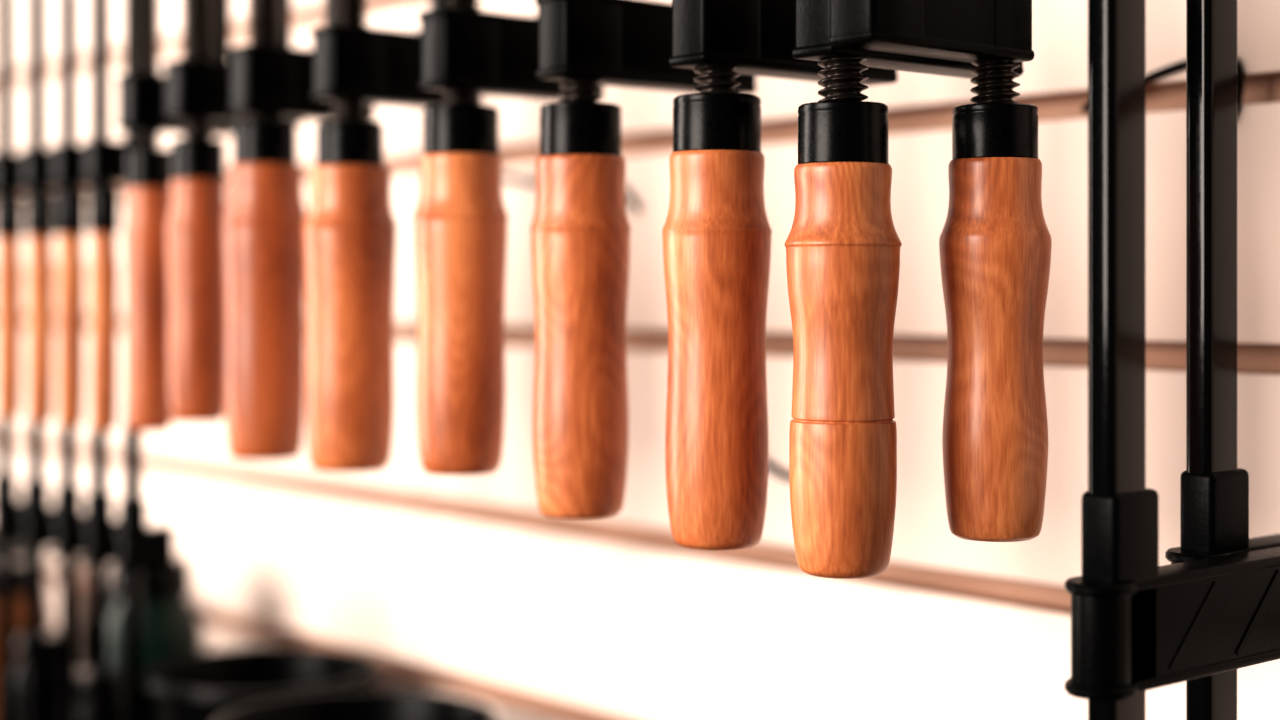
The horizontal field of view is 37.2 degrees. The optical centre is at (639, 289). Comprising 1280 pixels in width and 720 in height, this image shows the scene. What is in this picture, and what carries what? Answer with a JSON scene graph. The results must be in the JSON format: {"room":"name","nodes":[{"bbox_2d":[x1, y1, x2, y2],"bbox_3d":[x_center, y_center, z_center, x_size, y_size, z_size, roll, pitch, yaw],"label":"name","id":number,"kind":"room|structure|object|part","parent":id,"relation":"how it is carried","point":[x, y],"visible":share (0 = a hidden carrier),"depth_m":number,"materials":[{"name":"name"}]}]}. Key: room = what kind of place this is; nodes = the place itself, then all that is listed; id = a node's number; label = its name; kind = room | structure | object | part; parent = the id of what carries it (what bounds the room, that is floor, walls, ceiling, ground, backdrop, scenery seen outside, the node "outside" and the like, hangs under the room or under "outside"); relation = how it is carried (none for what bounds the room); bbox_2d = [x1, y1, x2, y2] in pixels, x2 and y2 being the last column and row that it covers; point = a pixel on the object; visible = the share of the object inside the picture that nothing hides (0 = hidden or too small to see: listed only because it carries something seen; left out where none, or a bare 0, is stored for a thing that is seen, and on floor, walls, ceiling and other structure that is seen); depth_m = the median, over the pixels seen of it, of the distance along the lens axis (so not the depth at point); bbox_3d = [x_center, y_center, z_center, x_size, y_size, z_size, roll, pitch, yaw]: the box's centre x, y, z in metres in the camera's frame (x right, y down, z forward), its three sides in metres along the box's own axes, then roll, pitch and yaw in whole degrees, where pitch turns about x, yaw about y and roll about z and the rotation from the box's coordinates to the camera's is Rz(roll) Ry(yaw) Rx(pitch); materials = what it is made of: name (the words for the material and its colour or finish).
{"room":"woodworking shop","nodes":[
{"label":"woodworking shop","id":0,"kind":"room"},
{"bbox_2d":[13,0,1279,719],"bbox_3d":[-0.557,0.150,1.651,0.050,2.600,5.600,0,0,-41],"label":"wall","id":1,"kind":"structure","parent":0,"point":[460,586],"depth_m":0.95,"materials":[{"name":"white painted wood"}]},
{"bbox_2d":[501,173,641,213],"bbox_3d":[-0.043,-0.053,1.015,0.004,0.029,0.132,0,0,-41],"label":"cable","id":2,"kind":"object","parent":1,"relation":"attached to","point":[631,199],"visible":0.31,"depth_m":1.03,"materials":[{"name":"black rubber"}]},
{"bbox_2d":[768,461,788,480],"bbox_3d":[0.065,0.059,0.889,0.004,0.060,0.094,0,0,-41],"label":"cable","id":3,"kind":"object","parent":1,"relation":"attached to","point":[773,468],"visible":0.16,"depth_m":0.89,"materials":[{"name":"black rubber"}]},
{"bbox_2d":[1082,58,1243,115],"bbox_3d":[0.201,-0.075,0.733,0.003,0.028,0.072,0,0,-41],"label":"cable","id":4,"kind":"object","parent":1,"relation":"attached to","point":[1179,66],"visible":0.35,"depth_m":0.72,"materials":[{"name":"black rubber"}]},
{"bbox_3d":[-0.070,-0.300,0.906,0.187,0.080,0.845,0,0,-41],"label":"rack","id":5,"kind":"object","parent":1,"relation":"attached to","visible":0},
{"bbox_2d":[0,0,22,719],"bbox_3d":[-0.380,-0.025,1.149,0.060,0.670,0.016,0,0,-41],"label":"clamp","id":6,"kind":"object","parent":5,"relation":"hanging from","point":[11,522],"visible":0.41,"depth_m":1.14,"materials":[{"name":"black metal"}]},
{"bbox_2d":[0,0,54,719],"bbox_3d":[-0.350,-0.025,1.114,0.060,0.670,0.016,0,0,-41],"label":"clamp","id":7,"kind":"object","parent":5,"relation":"hanging from","point":[38,531],"visible":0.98,"depth_m":1.10,"materials":[{"name":"brown wood"}]},
{"bbox_3d":[-0.366,0.021,1.100,0.015,0.105,0.015,0,0,-41],"label":"handle","id":8,"kind":"part","parent":7,"relation":"part of","materials":[{"name":"orange wood"}]},
{"bbox_3d":[-0.360,-0.068,1.105,0.032,0.022,0.015,0,0,-41],"label":"sliding arm","id":9,"kind":"part","parent":7,"relation":"part of","materials":[{"name":"black metal"}]},
{"bbox_2d":[20,0,85,719],"bbox_3d":[-0.321,-0.025,1.081,0.060,0.670,0.016,0,0,-41],"label":"clamp","id":10,"kind":"object","parent":5,"relation":"hanging from","point":[34,162],"visible":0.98,"depth_m":1.06,"materials":[{"name":"brown wood"}]},
{"bbox_3d":[-0.337,0.021,1.067,0.015,0.105,0.015,0,0,-41],"label":"handle","id":11,"kind":"part","parent":10,"relation":"part of","materials":[{"name":"orange wood"}]},
{"bbox_3d":[-0.331,-0.068,1.072,0.032,0.022,0.015,0,0,-41],"label":"sliding arm","id":12,"kind":"part","parent":10,"relation":"part of","materials":[{"name":"black metal"}]},
{"bbox_2d":[50,0,118,719],"bbox_3d":[-0.295,-0.025,1.050,0.060,0.670,0.016,0,0,-41],"label":"clamp","id":13,"kind":"object","parent":5,"relation":"hanging from","point":[66,160],"visible":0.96,"depth_m":1.03,"materials":[{"name":"brown wood"}]},
{"bbox_3d":[-0.311,0.021,1.037,0.015,0.105,0.015,0,0,-41],"label":"handle","id":14,"kind":"part","parent":13,"relation":"part of","materials":[{"name":"orange wood"}]},
{"bbox_3d":[-0.305,-0.068,1.042,0.032,0.022,0.015,0,0,-41],"label":"sliding arm","id":15,"kind":"part","parent":13,"relation":"part of","materials":[{"name":"black metal"}]},
{"bbox_2d":[83,0,173,719],"bbox_3d":[-0.268,-0.025,1.019,0.060,0.670,0.016,0,0,-41],"label":"clamp","id":16,"kind":"object","parent":5,"relation":"hanging from","point":[142,547],"visible":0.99,"depth_m":1.00,"materials":[{"name":"brown wood"}]},
{"bbox_3d":[-0.284,0.021,1.006,0.015,0.105,0.015,0,0,-41],"label":"handle","id":17,"kind":"part","parent":16,"relation":"part of","materials":[{"name":"orange wood"}]},
{"bbox_3d":[-0.278,-0.068,1.010,0.032,0.022,0.015,0,0,-41],"label":"sliding arm","id":18,"kind":"part","parent":16,"relation":"part of","materials":[{"name":"black metal"}]},
{"bbox_2d":[116,0,233,430],"bbox_3d":[-0.236,-0.137,0.977,0.063,0.416,0.026,0,0,-41],"label":"clamp","id":19,"kind":"object","parent":5,"relation":"hanging from","point":[141,96],"visible":0.84,"depth_m":0.96,"materials":[{"name":"brown wood"}]},
{"bbox_3d":[-0.249,0.009,0.966,0.026,0.123,0.026,0,0,-41],"label":"handle","id":20,"kind":"part","parent":19,"relation":"part of","materials":[{"name":"brown wood"}]},
{"bbox_3d":[-0.236,-0.097,0.977,0.063,0.032,0.019,0,0,-41],"label":"sliding arm","id":21,"kind":"part","parent":19,"relation":"part of","materials":[{"name":"black metal"}]},
{"bbox_2d":[163,0,303,421],"bbox_3d":[-0.201,-0.141,0.939,0.070,0.408,0.031,0,0,-41],"label":"clamp","id":22,"kind":"object","parent":5,"relation":"hanging from","point":[197,87],"visible":0.91,"depth_m":0.92,"materials":[{"name":"brown wood"}]},
{"bbox_3d":[-0.216,0.005,0.927,0.031,0.117,0.031,0,0,-41],"label":"handle","id":23,"kind":"part","parent":22,"relation":"part of","materials":[{"name":"brown wood"}]},
{"bbox_3d":[-0.201,-0.099,0.940,0.069,0.032,0.019,0,0,-41],"label":"sliding arm","id":24,"kind":"part","parent":22,"relation":"part of","materials":[{"name":"black metal"}]},
{"bbox_2d":[221,0,374,459],"bbox_3d":[-0.160,-0.134,0.889,0.074,0.422,0.040,0,0,-41],"label":"clamp","id":25,"kind":"object","parent":5,"relation":"hanging from","point":[264,214],"visible":0.97,"depth_m":0.86,"materials":[{"name":"brown wood"}]},
{"bbox_3d":[-0.173,0.010,0.877,0.040,0.135,0.040,0,0,-41],"label":"handle","id":26,"kind":"part","parent":25,"relation":"part of","materials":[{"name":"brown wood"}]},
{"bbox_3d":[-0.158,-0.098,0.890,0.069,0.035,0.019,0,0,-41],"label":"sliding arm","id":27,"kind":"part","parent":25,"relation":"part of","materials":[{"name":"black metal"}]},
{"bbox_2d":[302,0,481,471],"bbox_3d":[-0.109,-0.134,0.837,0.085,0.422,0.041,0,0,-41],"label":"clamp","id":28,"kind":"object","parent":5,"relation":"hanging from","point":[349,225],"visible":1,"depth_m":0.81,"materials":[{"name":"brown wood"}]},
{"bbox_3d":[-0.126,0.012,0.822,0.041,0.130,0.041,0,0,-41],"label":"handle","id":29,"kind":"part","parent":28,"relation":"part of","materials":[{"name":"brown wood"}]},
{"bbox_3d":[-0.106,-0.100,0.839,0.079,0.035,0.019,0,0,-41],"label":"sliding arm","id":30,"kind":"part","parent":28,"relation":"part of","materials":[{"name":"black metal"}]},
{"bbox_2d":[414,0,603,474],"bbox_3d":[-0.053,-0.136,0.776,0.086,0.418,0.038,0,0,-41],"label":"clamp","id":31,"kind":"object","parent":5,"relation":"hanging from","point":[461,217],"visible":0.98,"depth_m":0.75,"materials":[{"name":"brown wood"}]},
{"bbox_3d":[-0.072,0.009,0.760,0.038,0.126,0.038,0,0,-41],"label":"handle","id":32,"kind":"part","parent":31,"relation":"part of","materials":[{"name":"brown wood"}]},
{"bbox_3d":[-0.051,-0.097,0.777,0.082,0.035,0.019,0,0,-41],"label":"sliding arm","id":33,"kind":"part","parent":31,"relation":"part of","materials":[{"name":"black metal"}]},
{"bbox_2d":[530,0,756,518],"bbox_3d":[0.002,-0.131,0.723,0.101,0.428,0.037,0,0,-41],"label":"clamp","id":34,"kind":"object","parent":5,"relation":"hanging from","point":[580,228],"visible":0.96,"depth_m":0.69,"materials":[{"name":"brown wood"}]},
{"bbox_3d":[-0.022,0.017,0.702,0.037,0.132,0.037,0,0,-41],"label":"handle","id":35,"kind":"part","parent":34,"relation":"part of","materials":[{"name":"brown wood"}]},
{"bbox_3d":[0.004,-0.095,0.724,0.097,0.035,0.019,0,0,-41],"label":"sliding arm","id":36,"kind":"part","parent":34,"relation":"part of","materials":[{"name":"black metal"}]},
{"bbox_2d":[662,0,897,549],"bbox_3d":[0.050,-0.129,0.667,0.101,0.432,0.037,0,0,-41],"label":"clamp","id":37,"kind":"object","parent":5,"relation":"hanging from","point":[717,232],"visible":0.98,"depth_m":0.63,"materials":[{"name":"brown wood"}]},
{"bbox_3d":[0.026,0.020,0.646,0.037,0.133,0.037,0,0,-41],"label":"handle","id":38,"kind":"part","parent":37,"relation":"part of","materials":[{"name":"brown wood"}]},
{"bbox_3d":[0.052,-0.093,0.669,0.097,0.035,0.019,0,0,-41],"label":"sliding arm","id":39,"kind":"part","parent":37,"relation":"part of","materials":[{"name":"black metal"}]},
{"bbox_2d":[785,0,1023,577],"bbox_3d":[0.088,-0.128,0.623,0.099,0.435,0.037,0,0,-41],"label":"clamp","id":40,"kind":"object","parent":5,"relation":"hanging from","point":[843,244],"visible":0.96,"depth_m":0.59,"materials":[{"name":"brown wood"}]},
{"bbox_3d":[0.064,0.025,0.602,0.037,0.129,0.037,0,0,-41],"label":"handle","id":41,"kind":"part","parent":40,"relation":"part of","materials":[{"name":"brown wood"}]},
{"bbox_3d":[0.089,-0.090,0.624,0.095,0.035,0.019,0,0,-41],"label":"sliding arm","id":42,"kind":"part","parent":40,"relation":"part of","materials":[{"name":"black metal"}]},
{"bbox_2d":[829,0,1051,541],"bbox_3d":[0.097,-0.132,0.604,0.088,0.426,0.036,0,0,-41],"label":"clamp","id":43,"kind":"object","parent":5,"relation":"hanging from","point":[995,242],"visible":1,"depth_m":0.61,"materials":[{"name":"brown wood"}]},
{"bbox_3d":[0.093,-0.092,0.601,0.079,0.035,0.019,0,0,-41],"label":"sliding arm","id":44,"kind":"part","parent":43,"relation":"part of","materials":[{"name":"black metal"}]},
{"bbox_3d":[0.116,0.019,0.620,0.036,0.123,0.036,0,0,-41],"label":"handle","id":45,"kind":"part","parent":43,"relation":"part of","materials":[{"name":"brown wood"}]},
{"bbox_2d":[1065,0,1279,719],"bbox_3d":[0.172,-0.030,0.588,0.142,0.660,0.021,0,0,-41],"label":"clamp","id":46,"kind":"object","parent":5,"relation":"hanging from","point":[1139,625],"visible":1,"depth_m":0.56,"materials":[{"name":"black metal"}]},
{"bbox_2d":[1165,0,1279,719],"bbox_3d":[0.177,-0.030,0.615,0.186,0.660,0.021,0,0,-41],"label":"clamp","id":47,"kind":"object","parent":5,"relation":"hanging from","point":[1214,493],"visible":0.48,"depth_m":0.62,"materials":[{"name":"black metal"}]},
{"bbox_3d":[-2.071,1.475,0.344,4.050,0.050,5.600,0,0,-41],"label":"floor","id":48,"kind":"structure","parent":0,"visible":0},
{"bbox_3d":[-0.763,0.880,1.605,0.318,1.140,3.000,0,0,-41],"label":"workbench","id":49,"kind":"object","parent":48,"relation":"on","visible":0},
{"bbox_2d":[13,538,48,602],"bbox_3d":[-0.467,0.245,1.386,0.068,0.130,0.068,0,0,-41],"label":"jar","id":50,"kind":"object","parent":49,"relation":"on","point":[18,551],"visible":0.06,"depth_m":1.37,"materials":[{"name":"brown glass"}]},
{"bbox_3d":[-0.467,0.190,1.386,0.054,0.020,0.054,0,0,-41],"label":"lid","id":51,"kind":"part","parent":50,"relation":"part of","materials":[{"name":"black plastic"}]},
{"bbox_2d":[13,557,51,665],"bbox_3d":[-0.434,0.247,1.295,0.064,0.125,0.064,0,0,-41],"label":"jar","id":52,"kind":"object","parent":49,"relation":"on","point":[20,564],"visible":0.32,"depth_m":1.28,"materials":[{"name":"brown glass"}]},
{"bbox_3d":[-0.434,0.194,1.295,0.051,0.019,0.051,0,0,-41],"label":"lid","id":53,"kind":"part","parent":52,"relation":"part of","materials":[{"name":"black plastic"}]},
{"bbox_2d":[13,627,78,719],"bbox_3d":[-0.374,0.263,1.195,0.044,0.095,0.044,0,0,-41],"label":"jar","id":54,"kind":"object","parent":49,"relation":"on","point":[51,634],"visible":0.5,"depth_m":1.18,"materials":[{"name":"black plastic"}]},
{"bbox_3d":[-0.374,0.222,1.195,0.035,0.014,0.035,0,0,-41],"label":"lid","id":55,"kind":"part","parent":54,"relation":"part of","materials":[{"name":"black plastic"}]},
{"bbox_2d":[79,579,114,667],"bbox_3d":[-0.352,0.255,1.299,0.060,0.110,0.060,0,0,-41],"label":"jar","id":56,"kind":"object","parent":49,"relation":"on","point":[85,632],"visible":0.09,"depth_m":1.28,"materials":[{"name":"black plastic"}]},
{"bbox_3d":[-0.352,0.208,1.299,0.048,0.016,0.048,0,0,-41],"label":"lid","id":57,"kind":"part","parent":56,"relation":"part of","materials":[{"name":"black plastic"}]},
{"bbox_2d":[76,666,123,719],"bbox_3d":[-0.321,0.268,1.122,0.040,0.085,0.040,0,0,-41],"label":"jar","id":58,"kind":"object","parent":49,"relation":"on","point":[115,674],"visible":0.48,"depth_m":1.11,"materials":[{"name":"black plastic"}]},
{"bbox_3d":[-0.321,0.231,1.122,0.032,0.013,0.032,0,0,-41],"label":"lid","id":59,"kind":"part","parent":58,"relation":"part of","materials":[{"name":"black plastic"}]},
{"bbox_2d":[108,555,200,719],"bbox_3d":[-0.304,0.239,1.182,0.060,0.142,0.060,0,0,-41],"label":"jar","id":60,"kind":"object","parent":49,"relation":"on","point":[170,628],"visible":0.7,"depth_m":1.16,"materials":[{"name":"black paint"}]},
{"bbox_3d":[-0.304,0.179,1.182,0.048,0.021,0.048,0,0,-41],"label":"lid","id":61,"kind":"part","parent":60,"relation":"part of","materials":[{"name":"black plastic"}]},
{"bbox_2d":[144,646,379,719],"bbox_3d":[-0.214,0.263,1.081,0.132,0.095,0.132,0,0,-41],"label":"bucket","id":62,"kind":"object","parent":49,"relation":"on","point":[207,685],"visible":0.9,"depth_m":1.12,"materials":[{"name":"black plastic"}]},
{"bbox_2d":[214,690,496,719],"bbox_3d":[-0.143,0.263,0.949,0.144,0.095,0.144,0,0,-41],"label":"bucket","id":63,"kind":"object","parent":49,"relation":"on","point":[341,705],"visible":1,"depth_m":1.01,"materials":[{"name":"black plastic"}]}
]}

